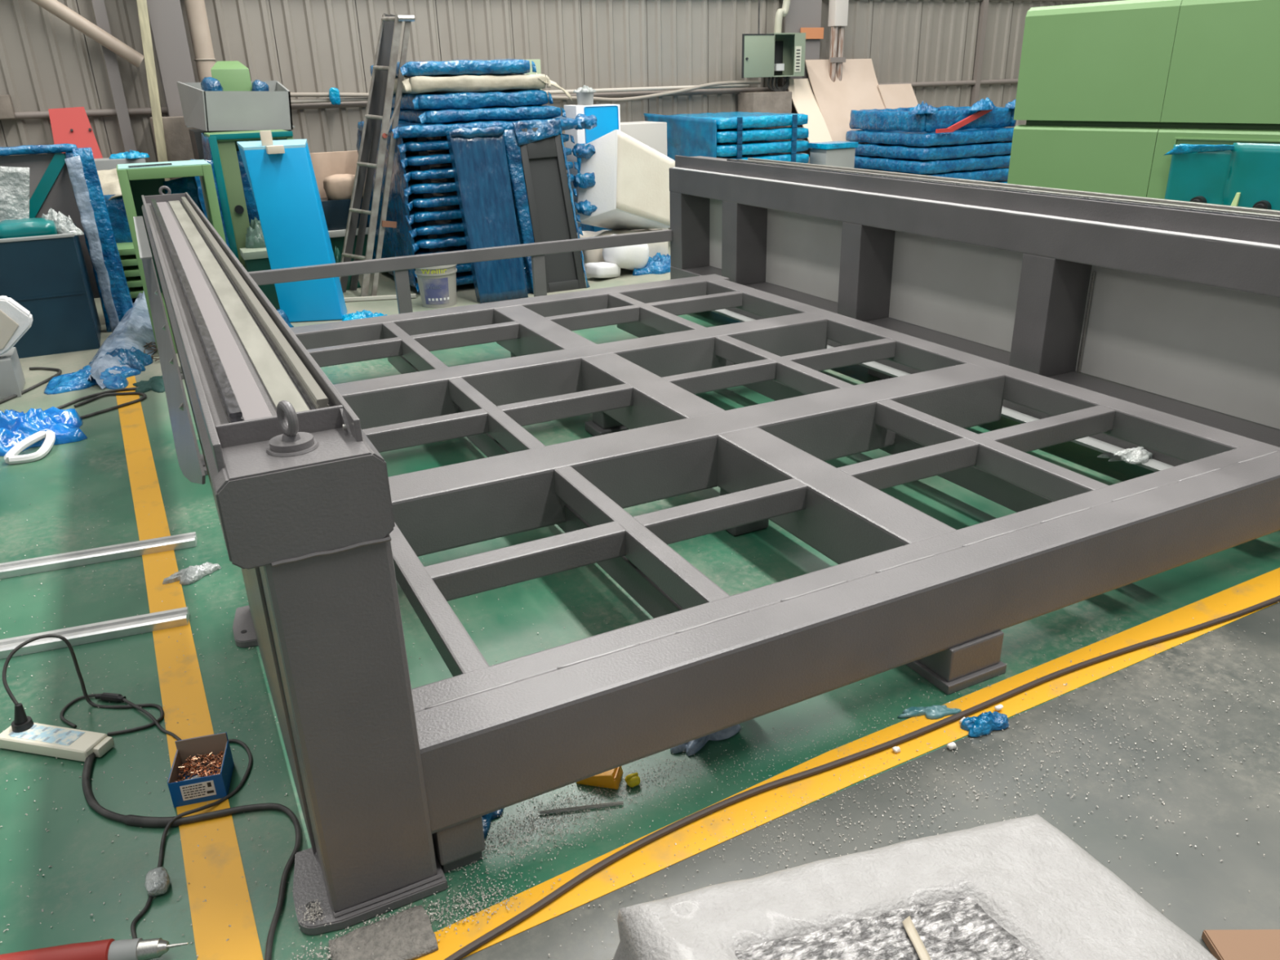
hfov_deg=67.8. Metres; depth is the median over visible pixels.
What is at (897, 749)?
crumb
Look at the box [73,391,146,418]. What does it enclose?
cable
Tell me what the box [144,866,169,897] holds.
lump
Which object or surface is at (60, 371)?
cable
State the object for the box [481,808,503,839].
scrap
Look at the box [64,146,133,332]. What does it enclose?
wrapped bundle
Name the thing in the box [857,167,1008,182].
tray
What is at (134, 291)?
board
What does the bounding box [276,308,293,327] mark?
scrap
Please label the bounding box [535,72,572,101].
flap
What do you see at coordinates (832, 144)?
cover
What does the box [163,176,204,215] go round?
heap
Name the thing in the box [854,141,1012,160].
tray
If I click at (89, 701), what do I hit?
cable
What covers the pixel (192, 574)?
scrap
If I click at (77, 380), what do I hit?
sheet
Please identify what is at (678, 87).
conduit
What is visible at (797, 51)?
print
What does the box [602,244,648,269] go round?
foam piece
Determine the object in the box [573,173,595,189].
scrap
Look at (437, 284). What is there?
paint bucket
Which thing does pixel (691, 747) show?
scrap
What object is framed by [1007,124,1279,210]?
machine cover
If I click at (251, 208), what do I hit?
insert
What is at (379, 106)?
ladder
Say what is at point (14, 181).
sheet
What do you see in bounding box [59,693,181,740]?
cable
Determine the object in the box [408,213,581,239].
panel
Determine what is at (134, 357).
scrap
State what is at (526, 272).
slab
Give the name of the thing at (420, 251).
tray
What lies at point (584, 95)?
bucket
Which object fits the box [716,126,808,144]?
tray
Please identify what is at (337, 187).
bag
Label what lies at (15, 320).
dish
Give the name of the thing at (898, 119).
panel
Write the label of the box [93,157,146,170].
board
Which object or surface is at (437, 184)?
panel
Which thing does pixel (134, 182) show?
frame
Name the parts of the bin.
plate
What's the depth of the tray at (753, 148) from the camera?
10.23 m
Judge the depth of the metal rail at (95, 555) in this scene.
3.76 m
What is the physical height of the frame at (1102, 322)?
1.166 m
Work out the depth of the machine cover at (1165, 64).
5.93 m
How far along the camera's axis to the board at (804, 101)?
12.02 m
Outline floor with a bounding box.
[0,227,1279,959]
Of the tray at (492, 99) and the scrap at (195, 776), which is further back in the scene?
the tray at (492, 99)
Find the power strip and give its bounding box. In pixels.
[0,722,114,761]
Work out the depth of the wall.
10.53 m
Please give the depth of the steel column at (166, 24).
8.90 m
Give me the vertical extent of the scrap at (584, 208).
0.125 m
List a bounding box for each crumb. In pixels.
[893,746,902,753]
[947,742,956,749]
[995,703,1003,710]
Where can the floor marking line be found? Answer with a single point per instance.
(1266, 586)
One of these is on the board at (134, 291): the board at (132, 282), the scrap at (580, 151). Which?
the board at (132, 282)
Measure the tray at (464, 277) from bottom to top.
0.100 m
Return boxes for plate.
[48,106,102,158]
[326,904,438,959]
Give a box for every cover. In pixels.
[239,247,268,260]
[808,141,857,149]
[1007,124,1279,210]
[1013,0,1279,129]
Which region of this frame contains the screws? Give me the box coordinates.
[175,750,229,786]
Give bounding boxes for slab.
[506,155,533,293]
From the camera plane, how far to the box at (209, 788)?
2.49 m
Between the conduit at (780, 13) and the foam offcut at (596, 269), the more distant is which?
the conduit at (780, 13)
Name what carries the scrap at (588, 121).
hanging from the tray at (405, 129)
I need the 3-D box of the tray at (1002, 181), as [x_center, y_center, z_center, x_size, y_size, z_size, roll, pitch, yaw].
[3.551,-3.647,11.819,1.610,0.162,1.508,-13,25,-24]
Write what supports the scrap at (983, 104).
on the panel at (898, 119)
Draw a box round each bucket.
[414,264,457,308]
[573,84,595,105]
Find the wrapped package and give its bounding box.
[613,813,1217,959]
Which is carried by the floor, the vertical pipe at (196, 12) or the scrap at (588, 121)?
the vertical pipe at (196, 12)
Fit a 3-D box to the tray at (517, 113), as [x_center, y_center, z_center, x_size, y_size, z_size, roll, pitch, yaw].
[-1.564,-3.350,8.700,1.318,0.125,1.499,-13,25,-24]
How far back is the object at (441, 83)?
7.98 m
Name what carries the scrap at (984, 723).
on the floor
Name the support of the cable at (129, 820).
on the floor
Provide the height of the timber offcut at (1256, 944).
0.024 m
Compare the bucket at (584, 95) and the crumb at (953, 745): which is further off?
the bucket at (584, 95)
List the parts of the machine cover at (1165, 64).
panel, frame, panel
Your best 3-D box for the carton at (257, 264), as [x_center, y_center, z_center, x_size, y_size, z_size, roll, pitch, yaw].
[-3.110,-1.640,7.933,0.260,0.440,0.220,-13,25,-24]
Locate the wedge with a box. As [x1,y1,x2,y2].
[576,765,622,789]
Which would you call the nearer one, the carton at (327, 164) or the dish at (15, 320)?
the dish at (15, 320)
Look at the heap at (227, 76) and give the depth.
8.40 m
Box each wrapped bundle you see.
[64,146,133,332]
[104,194,136,302]
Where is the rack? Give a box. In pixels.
[0,143,103,312]
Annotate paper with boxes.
[97,168,122,200]
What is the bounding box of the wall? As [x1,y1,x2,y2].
[0,0,1126,173]
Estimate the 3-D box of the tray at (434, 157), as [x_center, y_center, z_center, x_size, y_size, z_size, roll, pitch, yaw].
[-1.653,-3.063,8.902,1.596,0.099,1.691,-13,25,-24]
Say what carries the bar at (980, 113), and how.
on the tray at (923, 139)
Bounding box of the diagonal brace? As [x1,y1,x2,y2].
[30,0,143,67]
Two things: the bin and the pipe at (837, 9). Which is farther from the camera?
the pipe at (837, 9)
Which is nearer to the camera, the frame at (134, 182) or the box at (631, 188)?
the frame at (134, 182)
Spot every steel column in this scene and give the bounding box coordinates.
[146,0,196,180]
[737,0,822,139]
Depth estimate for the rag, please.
5.93 m
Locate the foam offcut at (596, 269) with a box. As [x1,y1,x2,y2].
[584,262,620,278]
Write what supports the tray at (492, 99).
on the tray at (517, 113)
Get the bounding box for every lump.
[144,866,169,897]
[577,228,669,264]
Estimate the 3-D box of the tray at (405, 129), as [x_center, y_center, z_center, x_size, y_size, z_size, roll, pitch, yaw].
[-1.636,-3.263,8.773,1.699,0.124,1.668,-13,25,-24]
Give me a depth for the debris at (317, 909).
2.36 m
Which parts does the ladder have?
rail, frame rail, rail, rail, brace arm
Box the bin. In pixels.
[176,80,294,131]
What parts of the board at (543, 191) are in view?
plate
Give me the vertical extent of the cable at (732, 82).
0.212 m
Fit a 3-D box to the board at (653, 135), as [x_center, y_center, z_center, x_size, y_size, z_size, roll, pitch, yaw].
[-0.060,-3.162,10.267,0.550,1.285,0.500,-13,25,-24]
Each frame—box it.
[115,160,226,353]
[133,155,1279,934]
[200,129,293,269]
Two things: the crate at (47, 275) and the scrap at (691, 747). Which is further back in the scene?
the crate at (47, 275)
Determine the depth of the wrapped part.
6.57 m
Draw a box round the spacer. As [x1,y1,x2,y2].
[402,137,438,251]
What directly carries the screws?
in the box at (209, 788)
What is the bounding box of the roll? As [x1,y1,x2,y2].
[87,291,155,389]
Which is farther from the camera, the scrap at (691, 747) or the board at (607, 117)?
the board at (607, 117)
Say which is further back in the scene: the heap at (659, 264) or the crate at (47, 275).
the heap at (659, 264)
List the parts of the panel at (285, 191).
box lid, bracket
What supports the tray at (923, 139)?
on the tray at (980, 149)
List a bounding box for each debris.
[0,417,1279,959]
[143,342,159,361]
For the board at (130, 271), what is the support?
on the board at (132, 282)
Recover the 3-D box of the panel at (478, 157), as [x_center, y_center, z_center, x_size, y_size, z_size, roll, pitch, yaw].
[-1.280,-2.229,7.993,0.471,1.377,0.463,-13,25,-24]
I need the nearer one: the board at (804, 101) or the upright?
the upright
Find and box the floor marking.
[115,375,263,959]
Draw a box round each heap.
[0,406,87,456]
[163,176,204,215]
[200,61,268,91]
[630,252,670,275]
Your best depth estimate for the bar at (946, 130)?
10.69 m
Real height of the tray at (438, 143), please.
0.097 m
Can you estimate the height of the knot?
0.170 m
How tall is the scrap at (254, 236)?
0.237 m
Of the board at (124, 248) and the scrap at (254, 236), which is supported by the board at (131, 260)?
the board at (124, 248)
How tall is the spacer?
1.303 m
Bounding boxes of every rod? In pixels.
[344,293,416,302]
[539,800,623,813]
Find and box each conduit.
[290,84,749,103]
[773,0,790,33]
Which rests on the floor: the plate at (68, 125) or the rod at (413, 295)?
the rod at (413, 295)
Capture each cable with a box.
[0,367,62,404]
[2,634,164,736]
[56,377,163,408]
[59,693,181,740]
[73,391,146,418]
[81,751,301,959]
[130,738,252,938]
[289,80,760,102]
[444,595,1279,959]
[757,0,759,34]
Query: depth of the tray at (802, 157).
10.39 m
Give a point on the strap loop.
(11, 457)
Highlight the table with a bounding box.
[188,128,291,159]
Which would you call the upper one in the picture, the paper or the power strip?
the paper
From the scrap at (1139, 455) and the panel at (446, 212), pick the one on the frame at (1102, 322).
the scrap at (1139, 455)
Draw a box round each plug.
[11,702,34,732]
[625,772,639,787]
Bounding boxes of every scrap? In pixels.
[40,208,84,235]
[88,346,153,371]
[109,150,149,159]
[162,561,221,585]
[183,774,202,780]
[244,217,266,248]
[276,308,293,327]
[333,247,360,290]
[341,310,386,320]
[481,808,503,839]
[570,143,595,158]
[573,114,596,131]
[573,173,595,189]
[577,200,597,214]
[670,724,741,755]
[897,704,961,719]
[908,101,937,114]
[960,711,1008,737]
[968,97,997,111]
[1004,99,1015,108]
[1097,446,1152,464]
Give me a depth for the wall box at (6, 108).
8.58 m
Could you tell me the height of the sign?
0.130 m
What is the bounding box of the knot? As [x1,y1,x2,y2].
[328,87,341,105]
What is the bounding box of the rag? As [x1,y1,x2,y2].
[132,375,164,392]
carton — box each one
[244,257,279,310]
[310,151,358,198]
[809,147,855,168]
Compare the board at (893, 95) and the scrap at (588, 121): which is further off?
the board at (893, 95)
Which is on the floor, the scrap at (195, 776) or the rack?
the rack
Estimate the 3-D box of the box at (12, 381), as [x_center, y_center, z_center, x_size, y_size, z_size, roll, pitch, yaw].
[-4.171,-0.618,5.832,0.635,0.235,0.360,-13,25,-24]
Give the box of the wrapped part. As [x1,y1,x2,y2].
[0,218,57,239]
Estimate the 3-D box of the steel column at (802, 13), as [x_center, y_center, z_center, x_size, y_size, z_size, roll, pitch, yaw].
[1.789,-6.283,11.489,1.180,6.000,0.390,-13,25,-24]
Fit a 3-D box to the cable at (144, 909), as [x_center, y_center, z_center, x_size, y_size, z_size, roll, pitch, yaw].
[-1.115,0.866,2.368,0.135,0.027,0.718,-2,23,-1]
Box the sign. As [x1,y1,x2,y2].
[800,27,823,39]
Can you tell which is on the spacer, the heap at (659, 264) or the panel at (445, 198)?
the panel at (445, 198)
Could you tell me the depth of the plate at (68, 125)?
8.81 m
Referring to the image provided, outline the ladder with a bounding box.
[338,13,414,297]
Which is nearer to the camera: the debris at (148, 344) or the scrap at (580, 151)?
the debris at (148, 344)
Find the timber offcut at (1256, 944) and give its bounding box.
[1201,928,1279,959]
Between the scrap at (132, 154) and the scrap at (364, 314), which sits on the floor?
the scrap at (364, 314)
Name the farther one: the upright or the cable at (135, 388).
the upright
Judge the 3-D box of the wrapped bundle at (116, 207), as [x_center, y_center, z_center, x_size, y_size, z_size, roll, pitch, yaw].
[-4.262,-1.871,7.894,0.412,0.946,0.071,-6,23,-10]
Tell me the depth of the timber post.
8.70 m
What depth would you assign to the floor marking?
2.80 m
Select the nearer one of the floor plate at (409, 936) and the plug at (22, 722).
the floor plate at (409, 936)
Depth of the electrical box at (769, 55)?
11.66 m
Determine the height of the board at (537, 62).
1.920 m
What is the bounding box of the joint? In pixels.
[94,692,126,702]
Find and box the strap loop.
[4,429,55,464]
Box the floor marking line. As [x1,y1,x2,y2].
[413,567,1279,959]
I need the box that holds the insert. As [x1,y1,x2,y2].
[235,149,259,223]
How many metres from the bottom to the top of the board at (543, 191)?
1.425 m
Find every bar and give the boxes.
[935,128,953,133]
[946,110,992,133]
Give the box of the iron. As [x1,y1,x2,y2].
[0,937,187,959]
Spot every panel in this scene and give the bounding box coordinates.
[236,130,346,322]
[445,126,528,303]
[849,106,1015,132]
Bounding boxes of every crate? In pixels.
[0,223,101,358]
[320,197,368,261]
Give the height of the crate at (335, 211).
0.700 m
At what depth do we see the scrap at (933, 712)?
2.72 m
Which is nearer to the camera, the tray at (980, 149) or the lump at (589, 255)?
the lump at (589, 255)
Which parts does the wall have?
wall post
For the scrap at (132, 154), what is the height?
0.066 m
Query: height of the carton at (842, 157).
0.940 m
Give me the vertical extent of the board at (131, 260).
0.050 m
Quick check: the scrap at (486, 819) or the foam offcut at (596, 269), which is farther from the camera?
the foam offcut at (596, 269)
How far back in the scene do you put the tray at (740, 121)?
10.17 m
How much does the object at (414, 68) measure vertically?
0.134 m
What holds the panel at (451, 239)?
on the spacer
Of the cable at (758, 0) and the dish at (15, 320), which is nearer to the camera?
the dish at (15, 320)
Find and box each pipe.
[183,0,216,82]
[827,0,848,82]
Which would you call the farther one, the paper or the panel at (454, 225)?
the panel at (454, 225)
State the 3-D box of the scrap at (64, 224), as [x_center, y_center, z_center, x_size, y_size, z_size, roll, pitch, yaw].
[-4.163,-1.838,6.774,0.290,0.193,0.284,-20,29,-37]
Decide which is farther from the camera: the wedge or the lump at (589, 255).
the lump at (589, 255)
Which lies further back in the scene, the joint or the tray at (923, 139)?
the tray at (923, 139)
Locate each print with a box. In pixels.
[182,782,213,798]
[795,49,799,70]
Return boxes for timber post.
[136,0,169,181]
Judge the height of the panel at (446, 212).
0.098 m
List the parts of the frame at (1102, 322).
plate, plate, plate, plate, plate, plate, plate, lattice cross rail, plate, tie post, lattice rail, lattice cross rail, rail, foot plate, tie rail, lattice cross rail, lattice rail, lattice cross rail, tie post, lattice cross rail, lattice cross rail, foot leg, lattice rail, lattice rail, wall post, lattice cross rail, panel, lattice cross rail, lattice cross rail, foot leg, wall post, lattice rail, panel, lattice cross rail, wall post, lattice cross rail, foot plate, panel, rail, lattice rail, lattice cross rail, wall post, panel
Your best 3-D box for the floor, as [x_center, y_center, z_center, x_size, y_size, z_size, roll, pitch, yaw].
[3.269,-0.682,5.960,29.000,0.120,15.300,-13,25,-24]
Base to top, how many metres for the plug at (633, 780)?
0.030 m
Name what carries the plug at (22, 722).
attached to the power strip
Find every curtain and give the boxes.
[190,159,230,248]
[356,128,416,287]
[643,113,716,159]
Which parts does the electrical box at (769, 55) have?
door, breaker panel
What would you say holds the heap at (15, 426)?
on the floor
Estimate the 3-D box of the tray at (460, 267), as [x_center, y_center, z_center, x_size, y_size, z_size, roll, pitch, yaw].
[-1.621,-2.216,9.260,1.600,0.098,1.687,-13,25,-24]
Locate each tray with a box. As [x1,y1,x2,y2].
[358,117,582,139]
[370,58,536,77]
[390,105,566,124]
[391,89,553,110]
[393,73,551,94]
[397,133,574,154]
[400,147,577,168]
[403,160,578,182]
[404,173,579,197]
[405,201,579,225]
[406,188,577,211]
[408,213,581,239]
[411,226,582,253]
[413,271,473,293]
[414,244,466,254]
[414,253,581,279]
[666,111,808,130]
[674,151,808,163]
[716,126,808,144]
[716,139,808,157]
[845,127,1013,146]
[853,154,1010,175]
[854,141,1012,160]
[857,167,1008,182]
[991,180,1007,183]
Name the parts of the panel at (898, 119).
frame, frame, frame, frame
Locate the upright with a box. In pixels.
[91,0,137,151]
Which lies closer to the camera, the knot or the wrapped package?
the wrapped package
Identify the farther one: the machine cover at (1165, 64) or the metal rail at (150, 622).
the machine cover at (1165, 64)
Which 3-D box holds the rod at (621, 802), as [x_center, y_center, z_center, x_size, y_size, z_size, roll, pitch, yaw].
[-0.147,0.829,2.412,0.212,0.008,0.008,-4,23,-7]
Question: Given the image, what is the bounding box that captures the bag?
[324,174,364,199]
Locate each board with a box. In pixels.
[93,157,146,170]
[116,242,135,255]
[120,254,137,266]
[123,265,140,277]
[126,275,142,288]
[128,286,143,297]
[502,119,590,294]
[521,59,542,90]
[620,121,668,230]
[785,78,832,142]
[804,58,885,141]
[877,84,918,108]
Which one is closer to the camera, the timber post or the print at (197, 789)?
the print at (197, 789)
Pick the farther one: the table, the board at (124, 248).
the table
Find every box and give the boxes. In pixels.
[0,94,15,119]
[0,346,25,399]
[167,732,234,807]
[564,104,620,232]
[576,129,675,230]
[741,32,805,92]
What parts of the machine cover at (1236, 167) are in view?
panel, black knob, panel, black knob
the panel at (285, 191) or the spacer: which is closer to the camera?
the panel at (285, 191)
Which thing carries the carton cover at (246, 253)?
on the carton at (257, 264)
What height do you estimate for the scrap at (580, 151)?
0.127 m
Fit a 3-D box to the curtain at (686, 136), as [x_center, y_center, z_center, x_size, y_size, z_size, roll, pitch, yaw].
[0.440,-3.730,10.587,0.055,0.620,1.551,-13,25,-26]
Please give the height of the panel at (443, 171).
0.099 m
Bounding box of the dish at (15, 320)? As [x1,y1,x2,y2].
[0,295,32,355]
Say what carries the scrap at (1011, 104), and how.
on the panel at (898, 119)
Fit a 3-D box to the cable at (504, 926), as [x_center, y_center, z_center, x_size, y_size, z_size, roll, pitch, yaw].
[2.026,0.427,3.217,6.308,0.016,0.228,-14,26,-26]
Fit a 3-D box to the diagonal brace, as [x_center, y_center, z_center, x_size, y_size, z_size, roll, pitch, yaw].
[-5.388,-4.306,8.346,1.675,1.309,0.124,-13,25,-24]
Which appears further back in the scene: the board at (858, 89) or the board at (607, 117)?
the board at (858, 89)
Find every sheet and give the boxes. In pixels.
[0,166,29,222]
[44,364,141,394]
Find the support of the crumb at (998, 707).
on the floor marking line

